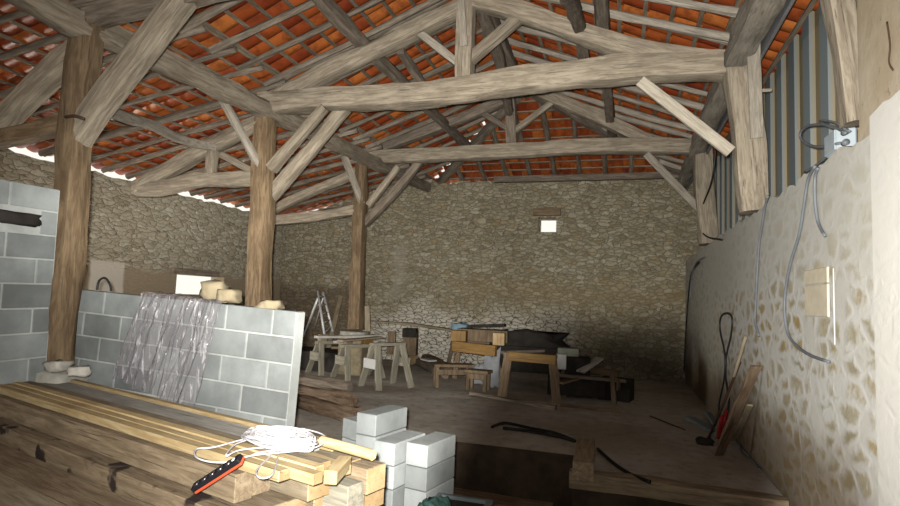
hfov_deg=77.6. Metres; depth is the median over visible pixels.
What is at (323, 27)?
rafter
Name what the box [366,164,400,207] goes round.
brace
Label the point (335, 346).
board
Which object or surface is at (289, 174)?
brace
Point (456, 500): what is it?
crate
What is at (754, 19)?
beam
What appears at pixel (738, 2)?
batten
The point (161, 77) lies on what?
batten
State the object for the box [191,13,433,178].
batten
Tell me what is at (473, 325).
plank
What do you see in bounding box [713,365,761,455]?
leaning board
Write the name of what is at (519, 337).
sack
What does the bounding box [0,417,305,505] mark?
squared timber
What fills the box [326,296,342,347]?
plank
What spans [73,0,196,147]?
brace
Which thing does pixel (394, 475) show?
concrete block
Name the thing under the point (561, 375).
plank
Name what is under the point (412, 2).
batten
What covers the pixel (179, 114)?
rafter
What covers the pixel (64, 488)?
plank
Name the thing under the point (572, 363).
crate
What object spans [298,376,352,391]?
log
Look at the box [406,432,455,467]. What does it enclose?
concrete block
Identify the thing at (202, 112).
rafter
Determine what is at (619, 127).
rafter
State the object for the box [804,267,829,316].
electrical box
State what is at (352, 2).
batten
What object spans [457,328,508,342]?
storage chest
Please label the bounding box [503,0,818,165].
ceiling
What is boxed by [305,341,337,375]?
sawhorse
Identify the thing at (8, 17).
rafter
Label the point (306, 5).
rafter
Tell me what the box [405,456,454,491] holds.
concrete block
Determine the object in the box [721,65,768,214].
wooden post
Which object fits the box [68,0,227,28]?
tie beam
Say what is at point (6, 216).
board
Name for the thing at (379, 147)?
rafter
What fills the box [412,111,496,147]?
rafter
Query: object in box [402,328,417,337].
box
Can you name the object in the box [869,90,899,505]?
wall pier
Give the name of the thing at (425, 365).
log
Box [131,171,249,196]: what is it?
tie
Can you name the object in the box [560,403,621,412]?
plank
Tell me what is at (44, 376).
pad
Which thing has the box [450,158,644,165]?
batten
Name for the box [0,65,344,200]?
batten
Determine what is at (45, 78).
brace
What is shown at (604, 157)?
rafter
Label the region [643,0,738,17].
rafter
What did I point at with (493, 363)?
bag
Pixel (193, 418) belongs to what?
board
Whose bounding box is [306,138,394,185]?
batten
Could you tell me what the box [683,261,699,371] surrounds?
cable
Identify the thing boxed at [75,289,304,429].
wall
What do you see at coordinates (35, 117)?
batten
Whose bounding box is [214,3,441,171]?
batten
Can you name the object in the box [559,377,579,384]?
board
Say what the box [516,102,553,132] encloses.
strut
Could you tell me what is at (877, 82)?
wall
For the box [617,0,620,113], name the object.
batten
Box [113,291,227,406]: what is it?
plastic sheet
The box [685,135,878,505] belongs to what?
wall
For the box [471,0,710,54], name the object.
rafter
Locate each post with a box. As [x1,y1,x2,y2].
[46,18,104,365]
[245,116,276,306]
[348,163,367,328]
[455,0,475,76]
[505,97,517,142]
[691,135,718,244]
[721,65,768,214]
[819,0,859,128]
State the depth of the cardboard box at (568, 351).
9.20 m
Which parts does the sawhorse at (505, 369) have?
leg, leg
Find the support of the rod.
on the floor
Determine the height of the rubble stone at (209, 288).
0.184 m
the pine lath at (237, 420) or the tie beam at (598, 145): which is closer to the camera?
the pine lath at (237, 420)
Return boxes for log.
[296,394,362,421]
[297,384,357,406]
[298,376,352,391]
[414,357,448,378]
[421,354,451,369]
[469,391,556,410]
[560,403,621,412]
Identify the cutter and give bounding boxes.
[717,409,727,438]
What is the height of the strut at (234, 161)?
0.368 m
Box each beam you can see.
[4,0,430,192]
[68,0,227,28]
[257,49,726,114]
[355,137,691,164]
[436,96,522,183]
[452,341,496,355]
[491,16,528,98]
[508,351,555,364]
[529,95,680,174]
[677,0,785,187]
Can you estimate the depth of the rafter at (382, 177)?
13.08 m
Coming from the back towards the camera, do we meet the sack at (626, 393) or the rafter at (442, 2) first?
the sack at (626, 393)
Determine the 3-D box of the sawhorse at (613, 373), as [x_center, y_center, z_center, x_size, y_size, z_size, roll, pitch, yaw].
[2.306,2.118,9.076,0.870,0.511,0.441,0,-6,29]
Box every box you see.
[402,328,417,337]
[558,347,578,356]
[824,127,856,157]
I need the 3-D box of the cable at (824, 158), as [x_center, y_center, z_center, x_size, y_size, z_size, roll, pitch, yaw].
[2.751,-0.677,4.161,0.018,0.033,0.719,1,-5,17]
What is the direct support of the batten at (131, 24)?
attached to the ceiling at (207, 39)
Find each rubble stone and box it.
[42,359,74,372]
[66,365,90,376]
[199,279,228,300]
[215,289,242,303]
[255,300,285,309]
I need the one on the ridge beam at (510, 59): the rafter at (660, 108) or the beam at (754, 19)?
the rafter at (660, 108)
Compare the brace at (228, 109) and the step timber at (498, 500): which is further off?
the brace at (228, 109)
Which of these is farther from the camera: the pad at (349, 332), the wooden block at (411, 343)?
the wooden block at (411, 343)
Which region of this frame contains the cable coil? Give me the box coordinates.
[191,425,324,493]
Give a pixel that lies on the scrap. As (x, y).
(424, 359)
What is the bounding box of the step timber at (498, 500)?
[453,487,552,505]
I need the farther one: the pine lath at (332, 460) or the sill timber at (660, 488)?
the sill timber at (660, 488)
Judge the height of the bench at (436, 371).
0.400 m
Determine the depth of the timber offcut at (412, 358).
12.43 m
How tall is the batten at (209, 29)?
0.025 m
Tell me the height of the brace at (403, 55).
0.235 m
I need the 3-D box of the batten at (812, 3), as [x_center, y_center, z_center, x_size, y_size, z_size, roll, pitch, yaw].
[3.715,-2.127,6.487,0.045,0.025,12.126,1,-5,17]
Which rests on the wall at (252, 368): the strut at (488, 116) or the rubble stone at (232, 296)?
the rubble stone at (232, 296)
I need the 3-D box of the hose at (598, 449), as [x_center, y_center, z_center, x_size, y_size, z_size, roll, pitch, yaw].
[1.587,1.996,5.298,0.111,0.036,1.062,3,-5,-9]
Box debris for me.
[695,436,714,445]
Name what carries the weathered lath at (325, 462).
on the squared timber at (292, 488)
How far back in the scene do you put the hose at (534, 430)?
6.53 m
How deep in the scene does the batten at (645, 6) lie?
6.71 m
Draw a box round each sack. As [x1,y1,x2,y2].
[489,329,569,349]
[598,376,633,402]
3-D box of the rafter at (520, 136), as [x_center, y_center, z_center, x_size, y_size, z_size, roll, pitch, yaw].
[1.565,-2.304,12.039,0.125,1.110,2.923,1,-5,18]
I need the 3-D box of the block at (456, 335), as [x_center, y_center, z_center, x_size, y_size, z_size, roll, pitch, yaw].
[0.157,1.415,9.581,0.260,0.180,0.200,1,-5,11]
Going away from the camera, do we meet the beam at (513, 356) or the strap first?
the strap
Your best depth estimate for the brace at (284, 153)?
7.26 m
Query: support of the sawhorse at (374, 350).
on the floor
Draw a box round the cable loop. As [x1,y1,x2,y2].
[718,312,732,419]
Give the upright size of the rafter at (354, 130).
0.963 m
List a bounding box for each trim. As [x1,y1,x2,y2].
[170,267,219,276]
[494,172,678,182]
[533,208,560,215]
[685,0,794,189]
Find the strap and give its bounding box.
[64,114,84,120]
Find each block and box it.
[342,416,356,440]
[342,437,355,443]
[343,338,352,344]
[356,405,406,436]
[356,427,405,448]
[361,339,372,343]
[374,430,424,465]
[380,484,405,505]
[384,461,406,489]
[387,331,395,353]
[403,331,418,355]
[404,478,453,505]
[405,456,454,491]
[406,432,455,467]
[450,330,467,341]
[493,332,505,345]
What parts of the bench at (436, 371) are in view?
leg, leg, rail, seat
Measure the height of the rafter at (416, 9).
1.197 m
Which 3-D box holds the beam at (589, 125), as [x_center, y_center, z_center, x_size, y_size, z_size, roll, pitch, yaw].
[3.501,-2.264,11.301,4.881,1.321,0.187,5,-5,-27]
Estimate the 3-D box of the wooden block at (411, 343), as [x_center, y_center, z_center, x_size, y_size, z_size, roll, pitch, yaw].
[-0.871,1.988,12.359,0.300,0.520,0.300,2,-5,6]
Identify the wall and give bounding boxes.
[0,148,283,305]
[0,179,59,384]
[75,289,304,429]
[279,179,703,381]
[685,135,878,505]
[857,0,899,140]
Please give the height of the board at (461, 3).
0.981 m
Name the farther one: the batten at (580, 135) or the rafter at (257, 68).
the batten at (580, 135)
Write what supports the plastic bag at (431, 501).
on the floor
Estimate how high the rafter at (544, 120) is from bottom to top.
1.148 m
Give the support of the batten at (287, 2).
attached to the ceiling at (244, 10)
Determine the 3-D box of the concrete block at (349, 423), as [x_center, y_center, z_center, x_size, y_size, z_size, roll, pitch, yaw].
[-0.694,1.470,4.636,0.420,0.155,0.180,-2,-7,44]
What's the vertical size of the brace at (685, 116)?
0.901 m
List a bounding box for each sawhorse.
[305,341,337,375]
[330,344,385,380]
[357,342,413,390]
[452,341,489,378]
[498,352,560,403]
[562,367,620,403]
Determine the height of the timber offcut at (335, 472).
0.060 m
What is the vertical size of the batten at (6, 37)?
0.025 m
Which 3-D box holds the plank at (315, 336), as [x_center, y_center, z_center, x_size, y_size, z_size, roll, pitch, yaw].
[-1.793,1.520,10.200,1.430,0.045,0.140,7,-6,-41]
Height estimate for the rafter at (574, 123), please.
0.975 m
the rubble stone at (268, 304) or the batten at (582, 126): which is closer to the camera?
the rubble stone at (268, 304)
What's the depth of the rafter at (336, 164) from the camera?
11.61 m
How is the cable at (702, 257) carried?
attached to the wall at (810, 427)
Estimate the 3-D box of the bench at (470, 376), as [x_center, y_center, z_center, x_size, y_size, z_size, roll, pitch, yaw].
[0.482,2.157,9.523,0.420,0.340,0.280,0,-5,23]
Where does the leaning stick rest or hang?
on the floor
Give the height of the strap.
0.069 m
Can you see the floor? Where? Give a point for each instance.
(496, 460)
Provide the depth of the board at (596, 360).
8.87 m
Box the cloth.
[451,322,468,329]
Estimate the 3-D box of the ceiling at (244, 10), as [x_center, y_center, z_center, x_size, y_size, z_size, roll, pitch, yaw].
[0.103,-3.092,6.074,5.777,1.218,15.089,1,-5,17]
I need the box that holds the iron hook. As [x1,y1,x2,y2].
[886,21,893,70]
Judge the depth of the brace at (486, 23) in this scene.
8.07 m
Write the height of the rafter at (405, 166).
0.960 m
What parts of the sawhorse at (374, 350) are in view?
leg, leg, leg, leg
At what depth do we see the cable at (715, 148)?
8.16 m
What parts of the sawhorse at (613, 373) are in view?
leg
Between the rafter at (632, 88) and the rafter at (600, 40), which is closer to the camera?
the rafter at (600, 40)
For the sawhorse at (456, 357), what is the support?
on the floor
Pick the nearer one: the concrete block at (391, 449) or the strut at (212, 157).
the concrete block at (391, 449)
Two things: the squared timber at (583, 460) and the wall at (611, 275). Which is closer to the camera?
the squared timber at (583, 460)
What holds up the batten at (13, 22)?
attached to the ceiling at (207, 39)
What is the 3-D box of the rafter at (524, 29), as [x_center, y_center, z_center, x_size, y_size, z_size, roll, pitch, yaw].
[2.092,-2.736,7.517,3.048,1.212,0.123,1,-5,17]
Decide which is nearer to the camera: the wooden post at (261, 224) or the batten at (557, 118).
the wooden post at (261, 224)
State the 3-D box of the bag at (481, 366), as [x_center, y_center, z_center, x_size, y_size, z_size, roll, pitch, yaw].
[0.513,2.232,10.339,0.304,0.439,0.255,1,-5,17]
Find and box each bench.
[432,362,473,387]
[464,368,492,391]
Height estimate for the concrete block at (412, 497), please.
0.155 m
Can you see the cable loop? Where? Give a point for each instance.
(730, 314)
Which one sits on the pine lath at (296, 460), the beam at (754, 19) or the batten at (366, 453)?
the batten at (366, 453)
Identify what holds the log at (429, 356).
on the floor
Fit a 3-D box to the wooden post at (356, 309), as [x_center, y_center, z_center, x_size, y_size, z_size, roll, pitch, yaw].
[-1.795,-0.159,11.022,0.296,3.284,0.292,0,-5,17]
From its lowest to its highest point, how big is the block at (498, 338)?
0.200 m
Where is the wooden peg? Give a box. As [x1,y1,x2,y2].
[762,88,771,91]
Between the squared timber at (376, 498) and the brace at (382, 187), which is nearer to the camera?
the squared timber at (376, 498)
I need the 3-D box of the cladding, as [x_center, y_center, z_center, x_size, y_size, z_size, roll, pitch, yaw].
[4.144,-1.200,7.733,0.044,2.423,9.120,1,-5,17]
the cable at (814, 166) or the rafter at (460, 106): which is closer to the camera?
the cable at (814, 166)
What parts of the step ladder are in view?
rail, rail, rail, rail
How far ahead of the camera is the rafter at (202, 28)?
6.28 m
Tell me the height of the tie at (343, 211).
0.421 m
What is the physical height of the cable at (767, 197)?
1.321 m
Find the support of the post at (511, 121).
on the tie beam at (598, 145)
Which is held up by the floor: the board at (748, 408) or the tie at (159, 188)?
the board at (748, 408)
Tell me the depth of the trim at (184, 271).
11.63 m
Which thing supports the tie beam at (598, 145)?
on the wooden post at (706, 214)
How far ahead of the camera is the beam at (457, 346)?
9.33 m
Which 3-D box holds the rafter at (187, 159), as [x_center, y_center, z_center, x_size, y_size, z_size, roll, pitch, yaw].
[-3.553,-1.369,7.889,2.114,1.076,0.244,1,-5,17]
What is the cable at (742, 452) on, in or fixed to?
on the floor
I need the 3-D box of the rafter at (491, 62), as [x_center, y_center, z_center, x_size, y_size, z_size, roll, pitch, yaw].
[-0.469,-2.673,9.439,3.029,1.199,0.090,1,-5,17]
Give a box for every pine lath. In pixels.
[0,384,289,481]
[4,383,322,485]
[13,381,324,474]
[70,379,334,451]
[301,451,350,475]
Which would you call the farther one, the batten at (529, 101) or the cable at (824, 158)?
the batten at (529, 101)
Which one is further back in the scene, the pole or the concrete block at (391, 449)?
the pole
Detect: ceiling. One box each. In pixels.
[0,0,434,214]
[194,0,669,183]
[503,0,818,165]
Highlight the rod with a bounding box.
[650,415,685,429]
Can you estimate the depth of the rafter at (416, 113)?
10.14 m
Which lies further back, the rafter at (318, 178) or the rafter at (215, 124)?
the rafter at (318, 178)
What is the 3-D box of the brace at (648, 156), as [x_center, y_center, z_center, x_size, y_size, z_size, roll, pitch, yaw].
[3.687,-1.185,9.279,0.925,1.036,0.050,1,-5,17]
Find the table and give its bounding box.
[302,346,337,350]
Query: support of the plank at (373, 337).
on the sawhorse at (374, 350)
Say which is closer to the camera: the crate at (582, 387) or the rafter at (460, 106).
the crate at (582, 387)
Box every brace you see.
[0,41,66,127]
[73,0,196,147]
[219,101,258,166]
[265,104,328,172]
[272,110,350,201]
[341,156,364,203]
[365,163,423,225]
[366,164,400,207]
[396,48,425,81]
[476,12,513,115]
[559,0,589,59]
[636,76,734,156]
[643,152,696,211]
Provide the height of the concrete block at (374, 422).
0.155 m
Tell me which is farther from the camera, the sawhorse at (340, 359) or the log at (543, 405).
the sawhorse at (340, 359)
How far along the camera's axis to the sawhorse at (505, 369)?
8.60 m
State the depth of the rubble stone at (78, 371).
4.39 m
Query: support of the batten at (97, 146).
attached to the rafter at (336, 164)
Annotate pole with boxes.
[111,109,216,150]
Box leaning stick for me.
[447,341,452,362]
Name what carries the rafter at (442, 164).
on the beam at (489, 127)
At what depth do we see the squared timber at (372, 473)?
2.79 m
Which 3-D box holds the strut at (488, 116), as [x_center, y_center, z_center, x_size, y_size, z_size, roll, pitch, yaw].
[0.809,-2.484,10.457,0.675,0.502,0.122,1,-5,18]
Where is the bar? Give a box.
[707,362,740,437]
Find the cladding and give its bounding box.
[704,0,859,245]
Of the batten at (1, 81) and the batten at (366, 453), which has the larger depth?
the batten at (1, 81)
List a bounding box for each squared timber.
[0,394,252,503]
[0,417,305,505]
[252,475,270,495]
[270,449,360,501]
[305,497,322,505]
[322,477,363,505]
[334,451,385,494]
[364,488,383,505]
[572,437,594,481]
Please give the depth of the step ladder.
11.87 m
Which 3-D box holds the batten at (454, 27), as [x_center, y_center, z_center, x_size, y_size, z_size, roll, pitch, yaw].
[-0.375,-3.348,6.507,0.045,0.025,9.560,1,-5,17]
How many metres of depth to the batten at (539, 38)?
8.31 m
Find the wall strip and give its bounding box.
[833,268,835,344]
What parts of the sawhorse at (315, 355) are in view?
leg, leg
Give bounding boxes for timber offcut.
[323,455,350,484]
[398,355,417,366]
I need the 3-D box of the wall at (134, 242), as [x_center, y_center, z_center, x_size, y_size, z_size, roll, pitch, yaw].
[-6.685,0.583,8.075,0.360,4.261,14.800,1,-5,17]
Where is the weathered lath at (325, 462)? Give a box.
[24,381,330,470]
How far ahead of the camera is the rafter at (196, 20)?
6.11 m
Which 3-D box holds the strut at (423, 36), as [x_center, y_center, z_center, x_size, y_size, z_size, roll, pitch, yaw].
[-0.168,-2.574,6.977,0.656,0.582,0.120,1,-5,18]
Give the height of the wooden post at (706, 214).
1.832 m
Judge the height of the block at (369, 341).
0.125 m
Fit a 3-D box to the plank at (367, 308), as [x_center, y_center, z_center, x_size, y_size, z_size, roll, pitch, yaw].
[-1.673,1.746,11.460,0.086,1.329,0.336,6,-6,-40]
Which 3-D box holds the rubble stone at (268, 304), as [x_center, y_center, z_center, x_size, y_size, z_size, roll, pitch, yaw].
[-1.395,0.405,4.358,0.192,0.079,0.186,2,-5,6]
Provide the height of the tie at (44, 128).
0.367 m
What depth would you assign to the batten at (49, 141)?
10.02 m
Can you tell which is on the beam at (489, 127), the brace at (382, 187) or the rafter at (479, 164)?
the rafter at (479, 164)
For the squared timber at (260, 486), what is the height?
0.130 m
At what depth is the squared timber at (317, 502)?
2.70 m
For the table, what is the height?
0.020 m
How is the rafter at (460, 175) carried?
on the beam at (489, 127)
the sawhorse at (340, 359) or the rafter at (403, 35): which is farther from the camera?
the sawhorse at (340, 359)
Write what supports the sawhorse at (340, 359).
on the floor
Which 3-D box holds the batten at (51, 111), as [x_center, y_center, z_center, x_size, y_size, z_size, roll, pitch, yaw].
[-5.048,-1.812,9.145,0.045,0.025,12.150,1,-5,17]
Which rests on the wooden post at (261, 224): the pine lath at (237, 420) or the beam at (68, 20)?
the beam at (68, 20)
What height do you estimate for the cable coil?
0.214 m
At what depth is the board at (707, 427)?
7.21 m
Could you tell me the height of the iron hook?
0.303 m
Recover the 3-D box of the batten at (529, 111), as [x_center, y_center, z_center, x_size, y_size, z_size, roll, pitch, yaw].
[1.683,-2.797,11.043,1.611,0.025,0.045,1,-5,17]
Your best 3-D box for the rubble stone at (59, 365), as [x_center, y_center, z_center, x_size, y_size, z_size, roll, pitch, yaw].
[-3.150,0.908,4.500,0.187,0.099,0.158,1,-5,17]
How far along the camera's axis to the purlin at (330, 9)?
7.17 m
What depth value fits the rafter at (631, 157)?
12.05 m
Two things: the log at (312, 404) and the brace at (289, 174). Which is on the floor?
the log at (312, 404)
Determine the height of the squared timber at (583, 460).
0.160 m
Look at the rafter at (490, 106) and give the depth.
10.66 m
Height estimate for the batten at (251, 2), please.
0.025 m
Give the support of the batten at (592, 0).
attached to the ceiling at (655, 10)
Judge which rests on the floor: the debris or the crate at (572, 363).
the debris
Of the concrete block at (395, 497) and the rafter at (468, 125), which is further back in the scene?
the rafter at (468, 125)
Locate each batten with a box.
[0,14,372,190]
[0,33,352,189]
[0,50,353,197]
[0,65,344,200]
[0,79,335,202]
[32,116,317,208]
[40,106,327,205]
[44,140,296,212]
[93,144,307,210]
[103,49,375,184]
[126,22,220,74]
[186,37,393,164]
[190,16,430,178]
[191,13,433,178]
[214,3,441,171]
[246,0,448,164]
[282,0,443,144]
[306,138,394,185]
[318,436,375,460]
[349,0,472,137]
[381,1,481,126]
[409,0,482,103]
[441,4,482,72]
[448,177,493,179]
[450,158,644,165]
[455,165,651,172]
[476,18,491,55]
[478,126,585,132]
[484,135,599,141]
[486,118,570,122]
[517,109,554,112]
[518,31,533,63]
[519,100,536,102]
[526,0,547,59]
[547,2,572,98]
[592,0,603,108]
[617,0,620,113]
[635,1,647,126]
[650,6,675,133]
[667,0,707,137]
[675,0,741,163]
[713,0,817,162]
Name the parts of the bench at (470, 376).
leg, leg, rail, seat, leg, leg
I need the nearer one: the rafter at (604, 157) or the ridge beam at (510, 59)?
the ridge beam at (510, 59)
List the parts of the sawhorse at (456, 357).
leg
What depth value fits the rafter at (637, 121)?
9.67 m
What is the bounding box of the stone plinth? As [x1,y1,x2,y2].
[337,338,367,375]
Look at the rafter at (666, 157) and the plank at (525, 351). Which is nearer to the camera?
the plank at (525, 351)
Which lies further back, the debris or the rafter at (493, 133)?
the rafter at (493, 133)
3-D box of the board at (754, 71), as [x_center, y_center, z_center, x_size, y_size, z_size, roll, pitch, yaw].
[3.047,-1.669,5.594,0.120,1.021,0.276,-1,-6,37]
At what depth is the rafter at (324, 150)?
10.50 m
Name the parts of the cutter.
handle, handle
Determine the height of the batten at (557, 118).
0.025 m
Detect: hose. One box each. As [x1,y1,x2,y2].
[491,422,575,442]
[596,447,650,483]
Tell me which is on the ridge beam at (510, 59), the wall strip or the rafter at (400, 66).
the rafter at (400, 66)
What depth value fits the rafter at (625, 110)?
9.40 m
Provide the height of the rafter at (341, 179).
1.061 m
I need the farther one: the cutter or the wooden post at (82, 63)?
the cutter
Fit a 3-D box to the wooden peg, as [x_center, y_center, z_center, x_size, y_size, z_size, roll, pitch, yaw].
[3.181,-1.649,5.681,0.159,0.052,0.036,2,-5,-2]
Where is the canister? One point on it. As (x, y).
(561, 360)
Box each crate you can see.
[435,492,492,505]
[547,373,604,397]
[564,356,590,375]
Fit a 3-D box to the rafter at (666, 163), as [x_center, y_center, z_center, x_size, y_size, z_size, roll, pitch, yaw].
[4.587,-1.838,11.587,0.648,0.316,0.148,1,-5,17]
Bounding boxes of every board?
[0,209,41,226]
[37,382,318,451]
[331,344,337,348]
[457,0,467,46]
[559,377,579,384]
[576,357,603,372]
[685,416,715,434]
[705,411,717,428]
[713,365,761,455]
[731,404,752,440]
[747,44,763,138]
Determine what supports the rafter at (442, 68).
on the ridge beam at (510, 59)
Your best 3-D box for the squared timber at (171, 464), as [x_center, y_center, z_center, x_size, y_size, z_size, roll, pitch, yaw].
[-2.380,1.104,3.529,3.420,0.130,0.101,-1,-6,33]
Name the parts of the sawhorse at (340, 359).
leg, leg, leg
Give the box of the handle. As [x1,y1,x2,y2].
[713,335,747,438]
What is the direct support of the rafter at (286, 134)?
attached to the ceiling at (207, 39)
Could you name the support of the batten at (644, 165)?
attached to the ceiling at (244, 10)
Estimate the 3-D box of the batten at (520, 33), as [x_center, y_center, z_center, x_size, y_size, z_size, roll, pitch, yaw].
[0.378,-3.459,6.082,0.045,0.025,9.169,1,-5,17]
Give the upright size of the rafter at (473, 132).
0.807 m
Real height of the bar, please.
0.951 m
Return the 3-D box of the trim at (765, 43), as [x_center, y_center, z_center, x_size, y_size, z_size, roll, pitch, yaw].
[3.791,-2.021,7.831,0.030,0.600,8.850,1,-5,17]
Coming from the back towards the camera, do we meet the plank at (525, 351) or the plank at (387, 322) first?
the plank at (387, 322)
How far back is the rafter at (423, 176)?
13.71 m
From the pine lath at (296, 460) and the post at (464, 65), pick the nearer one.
the pine lath at (296, 460)
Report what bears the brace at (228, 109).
attached to the wooden post at (261, 224)
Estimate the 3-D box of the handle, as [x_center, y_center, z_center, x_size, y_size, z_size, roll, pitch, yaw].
[3.090,1.513,6.189,0.038,1.251,0.841,2,-5,4]
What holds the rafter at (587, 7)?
on the ridge beam at (510, 59)
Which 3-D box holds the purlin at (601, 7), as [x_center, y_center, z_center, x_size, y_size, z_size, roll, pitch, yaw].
[1.801,-2.654,6.482,0.235,0.228,9.908,1,-5,17]
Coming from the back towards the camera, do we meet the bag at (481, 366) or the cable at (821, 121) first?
the bag at (481, 366)
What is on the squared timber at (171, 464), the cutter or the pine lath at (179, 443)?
the pine lath at (179, 443)
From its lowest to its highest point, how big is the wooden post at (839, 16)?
0.957 m
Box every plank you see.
[0,443,143,505]
[0,474,61,505]
[314,335,385,338]
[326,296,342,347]
[337,336,382,341]
[365,306,371,370]
[375,321,452,330]
[469,324,505,326]
[501,350,544,353]
[560,373,625,382]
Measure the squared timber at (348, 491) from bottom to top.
0.150 m
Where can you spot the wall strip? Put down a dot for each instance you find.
(833, 268)
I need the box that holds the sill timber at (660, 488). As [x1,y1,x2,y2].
[569,468,788,505]
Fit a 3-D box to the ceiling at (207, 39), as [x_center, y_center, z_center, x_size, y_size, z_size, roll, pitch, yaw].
[-4.699,-2.156,7.633,4.419,1.056,15.438,1,-5,17]
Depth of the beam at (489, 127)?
11.81 m
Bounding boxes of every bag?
[417,496,451,505]
[470,362,483,383]
[484,347,500,387]
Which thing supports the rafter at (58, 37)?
attached to the ceiling at (207, 39)
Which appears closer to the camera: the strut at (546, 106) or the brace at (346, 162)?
the strut at (546, 106)
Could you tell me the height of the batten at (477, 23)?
0.025 m
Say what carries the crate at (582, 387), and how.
on the floor
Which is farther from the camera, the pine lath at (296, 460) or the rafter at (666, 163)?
the rafter at (666, 163)
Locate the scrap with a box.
[420,358,436,361]
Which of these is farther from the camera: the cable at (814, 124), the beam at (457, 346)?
the beam at (457, 346)
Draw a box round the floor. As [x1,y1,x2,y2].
[294,359,782,505]
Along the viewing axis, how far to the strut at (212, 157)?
7.74 m
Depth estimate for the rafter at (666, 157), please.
11.10 m
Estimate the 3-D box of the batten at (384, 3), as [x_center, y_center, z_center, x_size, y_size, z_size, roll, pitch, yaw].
[-0.824,-3.115,6.968,0.045,0.025,10.220,1,-5,17]
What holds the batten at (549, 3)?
attached to the ceiling at (655, 10)
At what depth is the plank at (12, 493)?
2.80 m
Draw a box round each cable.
[96,277,111,290]
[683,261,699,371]
[689,257,703,299]
[702,148,722,240]
[739,443,760,470]
[754,195,768,336]
[783,165,830,363]
[799,123,847,147]
[804,157,826,172]
[813,167,826,236]
[819,120,850,131]
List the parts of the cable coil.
power strip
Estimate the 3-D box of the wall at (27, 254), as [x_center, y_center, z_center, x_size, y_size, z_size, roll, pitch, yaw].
[-3.693,0.295,3.797,0.200,1.794,1.900,1,-4,17]
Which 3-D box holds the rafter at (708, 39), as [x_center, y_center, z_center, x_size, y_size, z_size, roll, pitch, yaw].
[1.792,-2.830,6.527,3.044,1.201,0.131,1,-5,17]
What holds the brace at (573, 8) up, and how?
attached to the rafter at (600, 40)
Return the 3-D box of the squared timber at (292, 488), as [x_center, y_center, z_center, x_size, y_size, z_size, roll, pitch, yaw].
[-2.088,1.134,3.754,3.660,0.125,0.360,-1,-6,33]
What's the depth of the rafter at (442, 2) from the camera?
7.39 m
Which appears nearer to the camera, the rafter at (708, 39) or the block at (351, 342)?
the rafter at (708, 39)
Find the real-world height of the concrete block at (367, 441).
0.155 m
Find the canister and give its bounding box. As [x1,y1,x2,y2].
[557,353,565,369]
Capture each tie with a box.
[0,113,57,149]
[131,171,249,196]
[275,205,353,224]
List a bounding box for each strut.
[204,150,219,174]
[219,151,250,170]
[418,32,454,65]
[472,17,521,64]
[481,113,505,130]
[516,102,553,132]
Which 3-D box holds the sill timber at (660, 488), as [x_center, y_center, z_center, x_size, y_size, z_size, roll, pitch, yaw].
[1.908,2.043,4.813,1.722,0.191,0.190,1,-5,20]
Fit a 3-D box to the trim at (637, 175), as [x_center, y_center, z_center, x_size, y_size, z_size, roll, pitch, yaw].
[3.063,-1.696,12.637,4.200,0.140,0.200,1,-5,17]
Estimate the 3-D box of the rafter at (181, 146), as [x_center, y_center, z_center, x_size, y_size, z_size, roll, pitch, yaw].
[-4.056,-1.853,9.318,4.386,0.942,0.173,1,-5,16]
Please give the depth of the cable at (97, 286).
5.08 m
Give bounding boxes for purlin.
[312,0,470,145]
[594,0,616,136]
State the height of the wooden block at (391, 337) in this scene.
0.500 m
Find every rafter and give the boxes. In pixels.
[0,0,67,24]
[0,23,207,98]
[0,33,67,60]
[30,46,237,116]
[38,79,287,156]
[44,81,288,156]
[91,113,253,161]
[101,114,309,172]
[119,64,263,108]
[125,122,344,179]
[173,127,358,177]
[178,0,244,33]
[189,144,382,195]
[204,159,354,199]
[208,0,315,53]
[220,167,370,203]
[231,137,370,171]
[235,163,409,207]
[238,0,384,69]
[263,0,441,86]
[273,0,457,91]
[275,171,418,202]
[284,0,448,79]
[287,174,426,208]
[323,62,454,120]
[324,22,455,85]
[339,59,493,132]
[352,110,423,141]
[356,27,482,85]
[365,101,478,149]
[382,98,503,149]
[396,127,482,165]
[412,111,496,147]
[415,161,452,176]
[456,169,464,180]
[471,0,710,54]
[476,161,486,180]
[491,129,508,175]
[499,18,590,50]
[507,37,707,96]
[512,50,703,110]
[517,115,532,174]
[530,92,652,136]
[538,103,556,174]
[542,0,727,44]
[545,0,729,41]
[552,90,693,131]
[571,119,581,173]
[581,102,691,138]
[584,88,699,118]
[600,135,607,172]
[629,155,633,172]
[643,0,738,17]
[654,155,683,163]
[659,159,680,169]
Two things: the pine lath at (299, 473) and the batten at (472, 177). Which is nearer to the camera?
the pine lath at (299, 473)
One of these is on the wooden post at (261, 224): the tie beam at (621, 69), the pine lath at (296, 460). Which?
the tie beam at (621, 69)
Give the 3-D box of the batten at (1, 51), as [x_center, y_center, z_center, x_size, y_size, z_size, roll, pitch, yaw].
[-4.200,-1.990,8.903,0.045,0.025,12.150,1,-5,17]
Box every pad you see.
[35,371,88,383]
[340,330,369,334]
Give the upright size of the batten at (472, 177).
0.025 m
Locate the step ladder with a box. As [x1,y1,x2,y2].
[303,290,333,336]
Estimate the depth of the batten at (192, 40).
7.26 m
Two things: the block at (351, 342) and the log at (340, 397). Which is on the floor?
the log at (340, 397)

